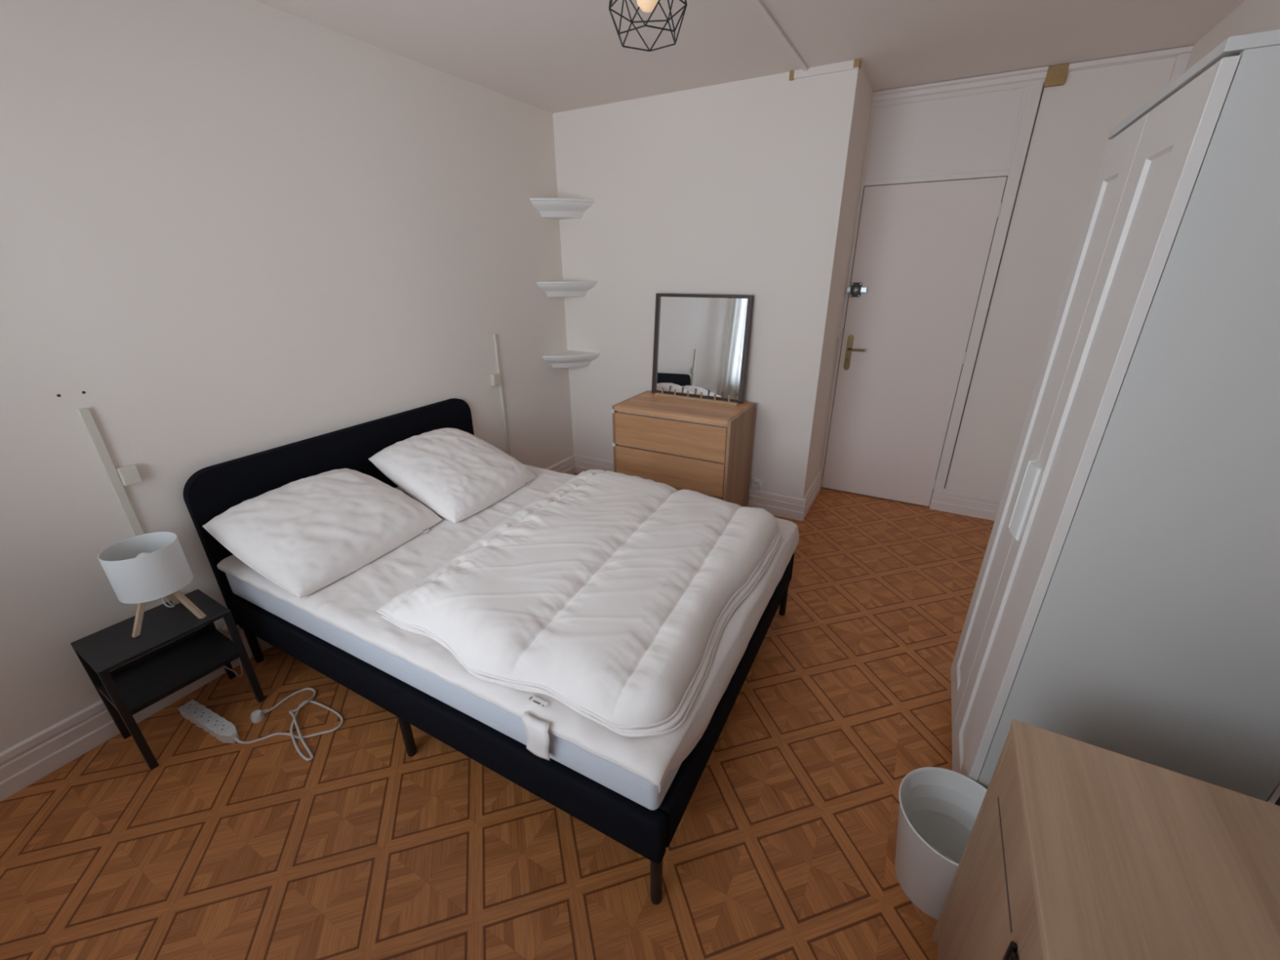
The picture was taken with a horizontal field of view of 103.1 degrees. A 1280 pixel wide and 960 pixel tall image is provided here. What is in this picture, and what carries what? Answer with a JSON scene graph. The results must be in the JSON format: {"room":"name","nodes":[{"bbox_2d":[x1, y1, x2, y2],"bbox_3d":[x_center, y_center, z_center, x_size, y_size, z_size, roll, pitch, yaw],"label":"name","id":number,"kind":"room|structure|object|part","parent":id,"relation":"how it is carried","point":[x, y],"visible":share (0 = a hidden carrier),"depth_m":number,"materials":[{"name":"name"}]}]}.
{"room":"bedroom","nodes":[
{"label":"bedroom","id":0,"kind":"room"},
{"bbox_2d":[0,0,573,752],"bbox_3d":[-1.531,-0.581,2.289,0.120,2.513,3.915,12,26,27],"label":"wall","id":1,"kind":"structure","parent":0,"point":[238,228],"depth_m":1.91,"materials":[{"name":"white paint"}]},
{"bbox_2d":[77,407,170,602],"bbox_3d":[-1.834,0.237,1.877,0.014,1.027,0.026,12,26,27],"label":"cable trunking","id":2,"kind":"object","parent":1,"relation":"attached to","point":[85,414],"visible":0.44,"depth_m":1.76,"materials":[{"name":"beige plastic"}]},
{"bbox_2d":[115,463,142,485],"bbox_3d":[-1.810,-0.017,1.802,0.030,0.065,0.052,12,26,27],"label":"wall box","id":3,"kind":"object","parent":1,"relation":"attached to","point":[129,474],"visible":1,"depth_m":1.79,"materials":[{"name":"beige plastic"}]},
{"bbox_2d":[213,617,229,634],"bbox_3d":[-1.761,0.619,2.157,0.030,0.074,0.074,12,26,27],"label":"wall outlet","id":4,"kind":"object","parent":1,"relation":"attached to","point":[219,623],"visible":0.36,"depth_m":2.14,"materials":[{"name":"white plastic"}]},
{"bbox_3d":[-1.770,0.617,2.162,0.010,0.074,0.074,12,26,27],"label":"plate","id":5,"kind":"part","parent":4,"relation":"part of","materials":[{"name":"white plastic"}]},
{"bbox_2d":[0,454,575,801],"bbox_3d":[-1.442,0.506,2.746,0.022,0.153,3.745,12,26,27],"label":"baseboard","id":6,"kind":"structure","parent":1,"relation":"attached to","point":[27,762],"depth_m":1.79,"materials":[{"name":"white paint"}]},
{"bbox_2d":[489,372,502,386],"bbox_3d":[-0.927,-0.649,3.276,0.030,0.073,0.070,12,26,27],"label":"wall box","id":7,"kind":"object","parent":1,"relation":"attached to","point":[495,378],"visible":1,"depth_m":3.26,"materials":[{"name":"beige plastic"}]},
{"bbox_2d":[493,333,511,456],"bbox_3d":[-0.911,-0.436,3.414,0.014,1.052,0.020,12,26,27],"label":"cable trunking","id":8,"kind":"object","parent":1,"relation":"attached to","point":[495,340],"visible":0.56,"depth_m":3.36,"materials":[{"name":"beige plastic"}]},
{"bbox_2d":[0,472,994,959],"bbox_3d":[0.115,0.808,2.326,3.474,0.100,4.602,12,26,27],"label":"floor","id":9,"kind":"structure","parent":0,"point":[783,846],"depth_m":1.58,"materials":[{"name":"brown wood"}]},
{"bbox_2d":[70,589,265,769],"bbox_3d":[-1.719,0.718,1.884,0.268,0.440,0.362,13,26,28],"label":"bedside table","id":10,"kind":"object","parent":9,"relation":"on","point":[125,691],"visible":0.99,"depth_m":1.82,"materials":[{"name":"black paint"}]},
{"bbox_3d":[-1.912,0.756,1.810,0.022,0.432,0.022,13,26,28],"label":"leg","id":11,"kind":"part","parent":10,"relation":"part of","materials":[{"name":"black paint"}]},
{"bbox_3d":[-1.701,0.803,1.693,0.022,0.432,0.022,13,26,28],"label":"leg","id":12,"kind":"part","parent":10,"relation":"part of","materials":[{"name":"black paint"}]},
{"bbox_2d":[97,531,242,676],"bbox_3d":[-1.730,0.535,1.922,0.202,0.739,0.361,-15,27,-30],"label":"table lamp","id":13,"kind":"object","parent":10,"relation":"on","point":[140,569],"visible":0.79,"depth_m":1.72,"materials":[{"name":"white fabric"}]},
{"bbox_3d":[-1.716,0.443,1.747,0.017,0.171,0.096,11,25,25],"label":"leg","id":14,"kind":"part","parent":13,"relation":"part of","materials":[{"name":"brown wood"}]},
{"bbox_3d":[-1.690,0.277,1.737,0.046,0.063,0.046,12,26,27],"label":"bulb","id":15,"kind":"part","parent":13,"relation":"part of","materials":[{"name":"white glass"}]},
{"bbox_3d":[-1.690,0.297,1.746,0.197,0.163,0.197,12,26,27],"label":"lamp shade","id":16,"kind":"part","parent":13,"relation":"part of","materials":[{"name":"white fabric"}]},
{"bbox_3d":[-1.724,0.400,1.851,0.017,0.171,0.101,-14,26,-29],"label":"leg","id":17,"kind":"part","parent":13,"relation":"part of","materials":[{"name":"brown wood"}]},
{"bbox_3d":[-1.624,0.419,1.802,0.099,0.171,0.017,-2,23,-4],"label":"leg","id":18,"kind":"part","parent":13,"relation":"part of","materials":[{"name":"brown wood"}]},
{"bbox_3d":[-1.754,0.582,1.994,0.123,0.596,0.249,-2,23,-3],"label":"cord","id":19,"kind":"part","parent":13,"relation":"part of","materials":[{"name":"white plastic"}]},
{"bbox_2d":[100,626,240,715],"bbox_3d":[-1.719,0.685,1.870,0.261,0.040,0.338,13,26,28],"label":"shelf","id":20,"kind":"object","parent":10,"relation":"attached to","point":[146,680],"depth_m":1.87,"materials":[{"name":"black paint"}]},
{"bbox_3d":[-1.737,0.640,2.078,0.022,0.432,0.022,13,26,28],"label":"leg","id":21,"kind":"part","parent":10,"relation":"part of","materials":[{"name":"black paint"}]},
{"bbox_3d":[-1.526,0.688,1.961,0.022,0.432,0.022,13,26,28],"label":"leg","id":22,"kind":"part","parent":10,"relation":"part of","materials":[{"name":"black paint"}]},
{"bbox_2d":[177,687,343,760],"bbox_3d":[-1.451,0.895,1.976,0.662,0.039,0.288,5,23,12],"label":"power strip","id":23,"kind":"object","parent":9,"relation":"on","point":[224,731],"visible":1,"depth_m":1.92,"materials":[{"name":"white plastic"}]},
{"bbox_2d":[182,701,196,711],"bbox_3d":[-1.750,0.879,1.974,0.043,0.004,0.043,-14,27,-29],"label":"socket","id":24,"kind":"object","parent":23,"relation":"attached to","point":[191,705],"depth_m":1.97,"materials":[{"name":"white plastic"}]},
{"bbox_2d":[188,705,203,715],"bbox_3d":[-1.709,0.886,1.956,0.043,0.004,0.043,21,31,41],"label":"socket","id":25,"kind":"object","parent":23,"relation":"attached to","point":[194,709],"depth_m":1.96,"materials":[{"name":"white plastic"}]},
{"bbox_2d":[195,709,209,719],"bbox_3d":[-1.668,0.894,1.937,0.043,0.004,0.043,21,31,41],"label":"socket","id":26,"kind":"object","parent":23,"relation":"attached to","point":[201,713],"depth_m":1.94,"materials":[{"name":"white plastic"}]},
{"bbox_2d":[201,713,216,723],"bbox_3d":[-1.627,0.901,1.919,0.043,0.004,0.043,-8,24,-18],"label":"socket","id":27,"kind":"object","parent":23,"relation":"attached to","point":[207,717],"depth_m":1.92,"materials":[{"name":"white plastic"}]},
{"bbox_2d":[208,717,222,728],"bbox_3d":[-1.586,0.908,1.901,0.043,0.004,0.043,21,31,41],"label":"socket","id":28,"kind":"object","parent":23,"relation":"attached to","point":[215,722],"depth_m":1.90,"materials":[{"name":"white plastic"}]},
{"bbox_2d":[215,722,230,732],"bbox_3d":[-1.545,0.916,1.882,0.043,0.004,0.043,-8,24,-18],"label":"socket","id":29,"kind":"object","parent":23,"relation":"attached to","point":[220,726],"depth_m":1.88,"materials":[{"name":"white plastic"}]},
{"bbox_2d":[182,398,794,904],"bbox_3d":[-0.508,0.322,2.226,2.043,0.883,1.448,11,26,26],"label":"bed","id":30,"kind":"object","parent":9,"relation":"on","point":[211,491],"visible":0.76,"depth_m":1.80,"materials":[{"name":"fabric"}]},
{"bbox_3d":[-1.687,0.707,2.216,0.033,0.202,0.033,11,26,26],"label":"leg","id":31,"kind":"part","parent":30,"relation":"part of","materials":[{"name":"black wood"}]},
{"bbox_3d":[-1.392,0.052,2.626,0.040,0.683,1.448,11,26,26],"label":"headboard","id":32,"kind":"part","parent":30,"relation":"part of","materials":[{"name":"fabric"}]},
{"bbox_3d":[-0.816,0.884,1.780,0.033,0.202,0.033,11,26,26],"label":"leg","id":33,"kind":"part","parent":30,"relation":"part of","materials":[{"name":"black wood"}]},
{"bbox_3d":[-0.821,0.728,1.716,2.001,0.154,0.045,11,26,26],"label":"rail","id":34,"kind":"part","parent":30,"relation":"part of","materials":[{"name":"fabric"}]},
{"bbox_2d":[225,573,681,809],"bbox_3d":[-0.493,0.336,2.224,1.986,0.154,1.438,12,26,27],"label":"mattress","id":35,"kind":"object","parent":30,"relation":"on","point":[612,776],"visible":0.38,"depth_m":1.51,"materials":[{"name":"white fabric"}]},
{"bbox_2d":[217,464,799,799],"bbox_3d":[-0.484,0.335,2.204,2.017,0.179,1.488,12,26,27],"label":"protector","id":36,"kind":"object","parent":35,"relation":"on","point":[350,603],"visible":0.29,"depth_m":1.67,"materials":[{"name":"white fabric"}]},
{"bbox_2d":[202,468,442,598],"bbox_3d":[-1.290,0.149,2.121,0.576,0.247,0.698,12,26,27],"label":"pillow","id":37,"kind":"object","parent":36,"relation":"on","point":[303,535],"visible":1,"depth_m":1.98,"materials":[{"name":"white fabric"}]},
{"bbox_2d":[368,427,536,523],"bbox_3d":[-0.952,-0.078,2.618,0.604,0.274,0.630,12,26,27],"label":"pillow","id":38,"kind":"object","parent":36,"relation":"on","point":[455,473],"visible":1,"depth_m":2.47,"materials":[{"name":"white fabric"}]},
{"bbox_2d":[376,469,782,737],"bbox_3d":[-0.132,0.274,1.969,1.158,0.127,1.410,12,26,27],"label":"duvet","id":39,"kind":"object","parent":36,"relation":"on","point":[611,597],"visible":1,"depth_m":1.63,"materials":[{"name":"white fabric"}]},
{"bbox_3d":[0.044,1.056,1.356,0.033,0.202,0.033,11,26,26],"label":"leg","id":40,"kind":"part","parent":30,"relation":"part of","materials":[{"name":"black wood"}]},
{"bbox_3d":[0.373,0.658,1.855,0.045,0.154,1.358,11,26,26],"label":"foot rail","id":41,"kind":"part","parent":30,"relation":"part of","materials":[{"name":"fabric"}]},
{"bbox_3d":[0.704,0.571,2.486,0.033,0.202,0.033,11,26,26],"label":"leg","id":42,"kind":"part","parent":30,"relation":"part of","materials":[{"name":"black metal"}]},
{"bbox_3d":[-0.158,0.241,2.853,2.001,0.154,0.045,11,26,26],"label":"rail","id":43,"kind":"part","parent":30,"relation":"part of","materials":[{"name":"fabric"}]},
{"bbox_2d":[611,387,755,506],"bbox_3d":[0.283,-0.154,3.397,0.798,0.834,0.486,12,26,27],"label":"dresser","id":44,"kind":"object","parent":9,"relation":"on","point":[704,447],"depth_m":3.16,"materials":[{"name":"brown wood"}]},
{"bbox_3d":[-0.052,-0.198,3.583,0.020,0.774,0.478,12,26,27],"label":"panel","id":45,"kind":"part","parent":44,"relation":"part of","materials":[{"name":"brown wood"}]},
{"bbox_3d":[0.175,-0.061,3.217,0.749,0.216,0.018,12,26,27],"label":"drawer","id":46,"kind":"part","parent":44,"relation":"part of","materials":[{"name":"brown wood"}]},
{"bbox_3d":[0.173,-0.268,3.129,0.749,0.214,0.018,12,26,27],"label":"drawer","id":47,"kind":"part","parent":44,"relation":"part of","materials":[{"name":"brown wood"}]},
{"bbox_3d":[0.284,-0.471,3.264,0.753,0.030,0.480,12,26,27],"label":"panel","id":48,"kind":"part","parent":44,"relation":"part of","materials":[{"name":"brown wood"}]},
{"bbox_3d":[0.361,-0.554,3.346,0.590,0.058,0.026,12,26,28],"label":"peg rail","id":49,"kind":"part","parent":44,"relation":"part of","materials":[{"name":"brown wood"}]},
{"bbox_2d":[651,293,754,403],"bbox_3d":[0.386,-0.864,3.316,0.655,0.654,0.091,12,26,27],"label":"mirror","id":50,"kind":"object","parent":44,"relation":"on","point":[701,341],"visible":0.94,"depth_m":3.30,"materials":[{"name":"brown mirror"}]},
{"bbox_3d":[0.626,-0.058,3.238,0.020,0.774,0.478,12,26,27],"label":"panel","id":51,"kind":"part","parent":44,"relation":"part of","materials":[{"name":"brown wood"}]},
{"bbox_2d":[894,766,986,919],"bbox_3d":[0.825,0.998,1.372,0.276,0.283,0.276,12,26,27],"label":"waste bin","id":52,"kind":"object","parent":9,"relation":"on","point":[939,808],"visible":0.63,"depth_m":1.43,"materials":[{"name":"white plastic"}]},
{"bbox_2d":[933,719,1279,959],"bbox_3d":[0.715,1.070,0.602,0.540,0.752,1.124,12,26,27],"label":"sideboard","id":53,"kind":"object","parent":9,"relation":"on","point":[1074,850],"visible":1,"depth_m":0.81,"materials":[{"name":"brown wood"}]},
{"bbox_3d":[0.983,0.888,1.049,0.530,0.734,0.018,12,26,27],"label":"panel","id":54,"kind":"part","parent":53,"relation":"part of","materials":[{"name":"brown wood"}]},
{"bbox_3d":[0.671,0.882,1.005,0.018,0.676,0.343,12,26,27],"label":"door","id":55,"kind":"part","parent":53,"relation":"part of","materials":[{"name":"brown wood"}]},
{"bbox_3d":[0.578,0.740,0.794,0.009,0.052,0.010,12,26,27],"label":"door handle","id":56,"kind":"part","parent":53,"relation":"part of","materials":[{"name":"grey metal"}]},
{"bbox_3d":[0.571,0.746,0.782,0.009,0.052,0.010,12,26,27],"label":"door handle","id":57,"kind":"part","parent":53,"relation":"part of","materials":[{"name":"grey metal"}]},
{"bbox_3d":[0.504,1.002,0.726,0.018,0.676,0.343,12,26,27],"label":"door","id":58,"kind":"part","parent":53,"relation":"part of","materials":[{"name":"brown wood"}]},
{"bbox_2d":[951,29,1279,801],"bbox_3d":[1.292,0.126,1.326,0.519,1.917,0.699,12,26,27],"label":"wardrobe","id":59,"kind":"object","parent":9,"relation":"on","point":[1125,601],"visible":0.89,"depth_m":1.04,"materials":[{"name":"grey wood"}]},
{"bbox_3d":[1.092,0.035,1.456,0.018,0.215,0.056,12,26,27],"label":"door handle","id":60,"kind":"part","parent":59,"relation":"part of","materials":[{"name":"white plastic"}]},
{"bbox_3d":[1.059,0.059,1.401,0.018,0.215,0.056,12,26,27],"label":"door handle","id":61,"kind":"part","parent":59,"relation":"part of","materials":[{"name":"white plastic"}]},
{"bbox_3d":[1.175,-0.006,1.560,0.020,1.803,0.342,12,26,27],"label":"door","id":62,"kind":"part","parent":59,"relation":"part of","materials":[{"name":"white wood"}]},
{"bbox_3d":[1.292,-0.747,0.952,0.502,0.019,0.699,12,26,27],"label":"panel","id":63,"kind":"part","parent":59,"relation":"part of","materials":[{"name":"grey wood"}]},
{"bbox_2d":[1274,795,1279,805],"bbox_3d":[1.182,0.788,0.966,0.117,0.980,0.055,12,26,27],"label":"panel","id":64,"kind":"object","parent":9,"relation":"on","point":[1277,802],"visible":0.02,"depth_m":0.90,"materials":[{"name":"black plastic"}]},
{"bbox_2d":[552,64,873,498],"bbox_3d":[0.385,-1.197,3.704,1.988,2.513,0.737,12,26,27],"label":"wall","id":65,"kind":"structure","parent":0,"point":[751,186],"depth_m":3.12,"materials":[{"name":"white paint"}]},
{"bbox_2d":[529,198,594,219],"bbox_3d":[-0.505,-1.788,3.340,0.300,0.104,0.300,12,26,27],"label":"corner shelf","id":66,"kind":"object","parent":65,"relation":"attached to","point":[552,208],"visible":1,"depth_m":3.35,"materials":[{"name":"white paint"}]},
{"bbox_2d":[536,280,597,297],"bbox_3d":[-0.501,-1.326,3.535,0.300,0.104,0.300,12,26,27],"label":"corner shelf","id":67,"kind":"object","parent":65,"relation":"attached to","point":[552,288],"visible":1,"depth_m":3.55,"materials":[{"name":"white paint"}]},
{"bbox_2d":[542,350,600,368],"bbox_3d":[-0.497,-0.867,3.730,0.300,0.104,0.300,12,26,27],"label":"corner shelf","id":68,"kind":"object","parent":65,"relation":"attached to","point":[568,358],"visible":1,"depth_m":3.74,"materials":[{"name":"white paint"}]},
{"bbox_2d":[573,454,806,521],"bbox_3d":[0.274,0.033,3.827,1.890,0.153,0.022,12,26,27],"label":"baseboard","id":69,"kind":"structure","parent":65,"relation":"attached to","point":[780,505],"depth_m":3.51,"materials":[{"name":"white paint"}]},
{"bbox_2d":[751,477,762,488],"bbox_3d":[0.802,0.028,3.504,0.074,0.074,0.030,12,26,27],"label":"wall outlet","id":70,"kind":"object","parent":65,"relation":"attached to","point":[756,483],"visible":1,"depth_m":3.50,"materials":[{"name":"white plastic"}]},
{"bbox_2d":[789,70,794,80],"bbox_3d":[0.783,-2.084,2.619,0.023,0.038,0.014,12,26,27],"label":"trim","id":71,"kind":"structure","parent":65,"relation":"attached to","point":[791,73],"depth_m":2.61,"materials":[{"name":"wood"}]},
{"bbox_2d":[803,469,822,519],"bbox_3d":[1.247,0.092,3.667,0.022,0.153,0.617,12,26,27],"label":"baseboard","id":72,"kind":"structure","parent":65,"relation":"attached to","point":[815,486],"depth_m":3.64,"materials":[{"name":"white paint"}]},
{"bbox_2d":[791,59,858,79],"bbox_3d":[0.922,-2.057,2.548,0.330,0.036,0.012,12,26,27],"label":"trim","id":73,"kind":"structure","parent":65,"relation":"attached to","point":[845,65],"depth_m":2.54,"materials":[{"name":"white paint"}]},
{"bbox_2d":[853,58,861,68],"bbox_3d":[1.062,-2.033,2.485,0.028,0.032,0.035,12,26,27],"label":"trim","id":74,"kind":"structure","parent":65,"relation":"attached to","point":[857,62],"depth_m":2.47,"materials":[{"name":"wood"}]},
{"bbox_2d":[254,0,1244,113],"bbox_3d":[0.093,-1.598,1.307,3.474,0.100,4.602,12,26,27],"label":"ceiling","id":75,"kind":"structure","parent":0,"point":[553,56],"depth_m":2.21,"materials":[{"name":"beige paint"}]},
{"bbox_2d":[608,0,687,51],"bbox_3d":[0.019,-1.337,1.283,0.188,0.360,0.204,12,26,27],"label":"pendant lamp","id":76,"kind":"object","parent":75,"relation":"hanging from","point":[646,6],"visible":1,"depth_m":1.33,"materials":[{"name":"black metal"}]},
{"bbox_3d":[0.020,-1.281,1.307,0.060,0.119,0.060,12,26,27],"label":"bulb","id":77,"kind":"part","parent":76,"relation":"part of","materials":[{"name":"beige glass"}]},
{"bbox_2d":[751,0,808,71],"bbox_3d":[-0.058,-1.438,1.075,0.022,0.012,3.733,12,26,27],"label":"trim","id":78,"kind":"structure","parent":75,"relation":"attached to","point":[760,6],"depth_m":2.15,"materials":[{"name":"white paint"}]},
{"bbox_2d":[943,57,1176,498],"bbox_3d":[2.056,-0.989,3.176,1.486,2.513,0.120,12,26,27],"label":"wall","id":79,"kind":"structure","parent":0,"point":[1075,119],"depth_m":2.86,"materials":[{"name":"white paint"}]},
{"bbox_2d":[820,105,875,480],"bbox_3d":[1.382,-1.074,3.461,0.020,2.460,0.012,12,26,27],"label":"trim","id":80,"kind":"structure","parent":79,"relation":"attached to","point":[873,108],"depth_m":3.33,"materials":[{"name":"white paint"}]},
{"bbox_2d":[821,175,1008,506],"bbox_3d":[1.700,-0.802,3.352,0.762,2.038,0.069,12,26,27],"label":"door","id":81,"kind":"structure","parent":79,"relation":"in","point":[922,249],"depth_m":3.29,"materials":[{"name":"white wood"}]},
{"bbox_3d":[1.437,-0.877,3.501,0.038,0.239,0.009,12,26,27],"label":"handle plate","id":82,"kind":"part","parent":81,"relation":"part of","materials":[{"name":"gold metal"}]},
{"bbox_3d":[1.422,-1.252,3.345,0.062,0.088,0.015,12,26,27],"label":"lock plate","id":83,"kind":"part","parent":81,"relation":"part of","materials":[{"name":"grey metal"}]},
{"bbox_3d":[1.414,-1.246,3.334,0.034,0.034,0.015,12,26,27],"label":"lock knob","id":84,"kind":"part","parent":81,"relation":"part of","materials":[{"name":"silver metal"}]},
{"bbox_3d":[1.465,-0.883,3.445,0.114,0.017,0.050,12,26,27],"label":"handle","id":85,"kind":"part","parent":81,"relation":"part of","materials":[{"name":"gold metal"}]},
{"bbox_2d":[863,169,1009,186],"bbox_3d":[1.710,-1.763,2.969,0.742,0.030,0.012,12,26,27],"label":"trim","id":86,"kind":"structure","parent":79,"relation":"attached to","point":[1001,172],"depth_m":2.95,"materials":[{"name":"white paint"}]},
{"bbox_2d":[865,87,1024,180],"bbox_3d":[1.701,-1.951,2.898,0.723,0.372,0.005,12,26,27],"label":"panel","id":87,"kind":"object","parent":79,"relation":"attached to","point":[971,133],"depth_m":2.88,"materials":[{"name":"white paint"}]},
{"bbox_2d":[875,84,1030,169],"bbox_3d":[1.708,-1.957,2.887,0.742,0.392,0.012,12,26,27],"label":"trim","id":88,"kind":"structure","parent":79,"relation":"attached to","point":[1026,86],"depth_m":2.75,"materials":[{"name":"white paint"}]},
{"bbox_2d":[871,66,1048,106],"bbox_3d":[1.717,-2.147,2.782,0.824,0.060,0.042,12,26,27],"label":"trim","id":89,"kind":"structure","parent":79,"relation":"attached to","point":[1036,75],"depth_m":2.76,"materials":[{"name":"white paint"}]},
{"bbox_2d":[929,488,1000,520],"bbox_3d":[2.310,0.184,3.429,0.600,0.153,0.022,12,26,27],"label":"baseboard","id":90,"kind":"structure","parent":79,"relation":"attached to","point":[945,500],"depth_m":3.47,"materials":[{"name":"white paint"}]},
{"bbox_2d":[928,82,1044,507],"bbox_3d":[2.067,-0.932,3.111,0.059,2.460,0.012,12,26,27],"label":"trim","id":91,"kind":"structure","parent":79,"relation":"attached to","point":[1034,91],"depth_m":2.98,"materials":[{"name":"white paint"}]},
{"bbox_2d":[1043,63,1069,88],"bbox_3d":[2.118,-2.058,2.587,0.086,0.084,0.030,12,26,27],"label":"trim","id":92,"kind":"structure","parent":79,"relation":"attached to","point":[1056,75],"depth_m":2.58,"materials":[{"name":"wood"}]},
{"bbox_2d":[1067,45,1193,71],"bbox_3d":[2.356,-2.033,2.457,0.456,0.028,0.028,12,26,27],"label":"trim","id":93,"kind":"structure","parent":79,"relation":"attached to","point":[1169,53],"depth_m":2.45,"materials":[{"name":"white paint"}]},
{"bbox_2d":[1167,52,1191,85],"bbox_3d":[2.545,-0.911,2.823,0.044,2.332,0.030,12,26,27],"label":"trim","id":94,"kind":"structure","parent":79,"relation":"attached to","point":[1181,61],"depth_m":2.38,"materials":[{"name":"white paint"}]},
{"bbox_2d":[1185,0,1279,804],"bbox_3d":[1.544,-0.070,1.019,0.120,2.513,4.482,12,26,27],"label":"wall","id":95,"kind":"structure","parent":0,"point":[1251,16],"depth_m":1.92,"materials":[{"name":"white paint"}]}
]}

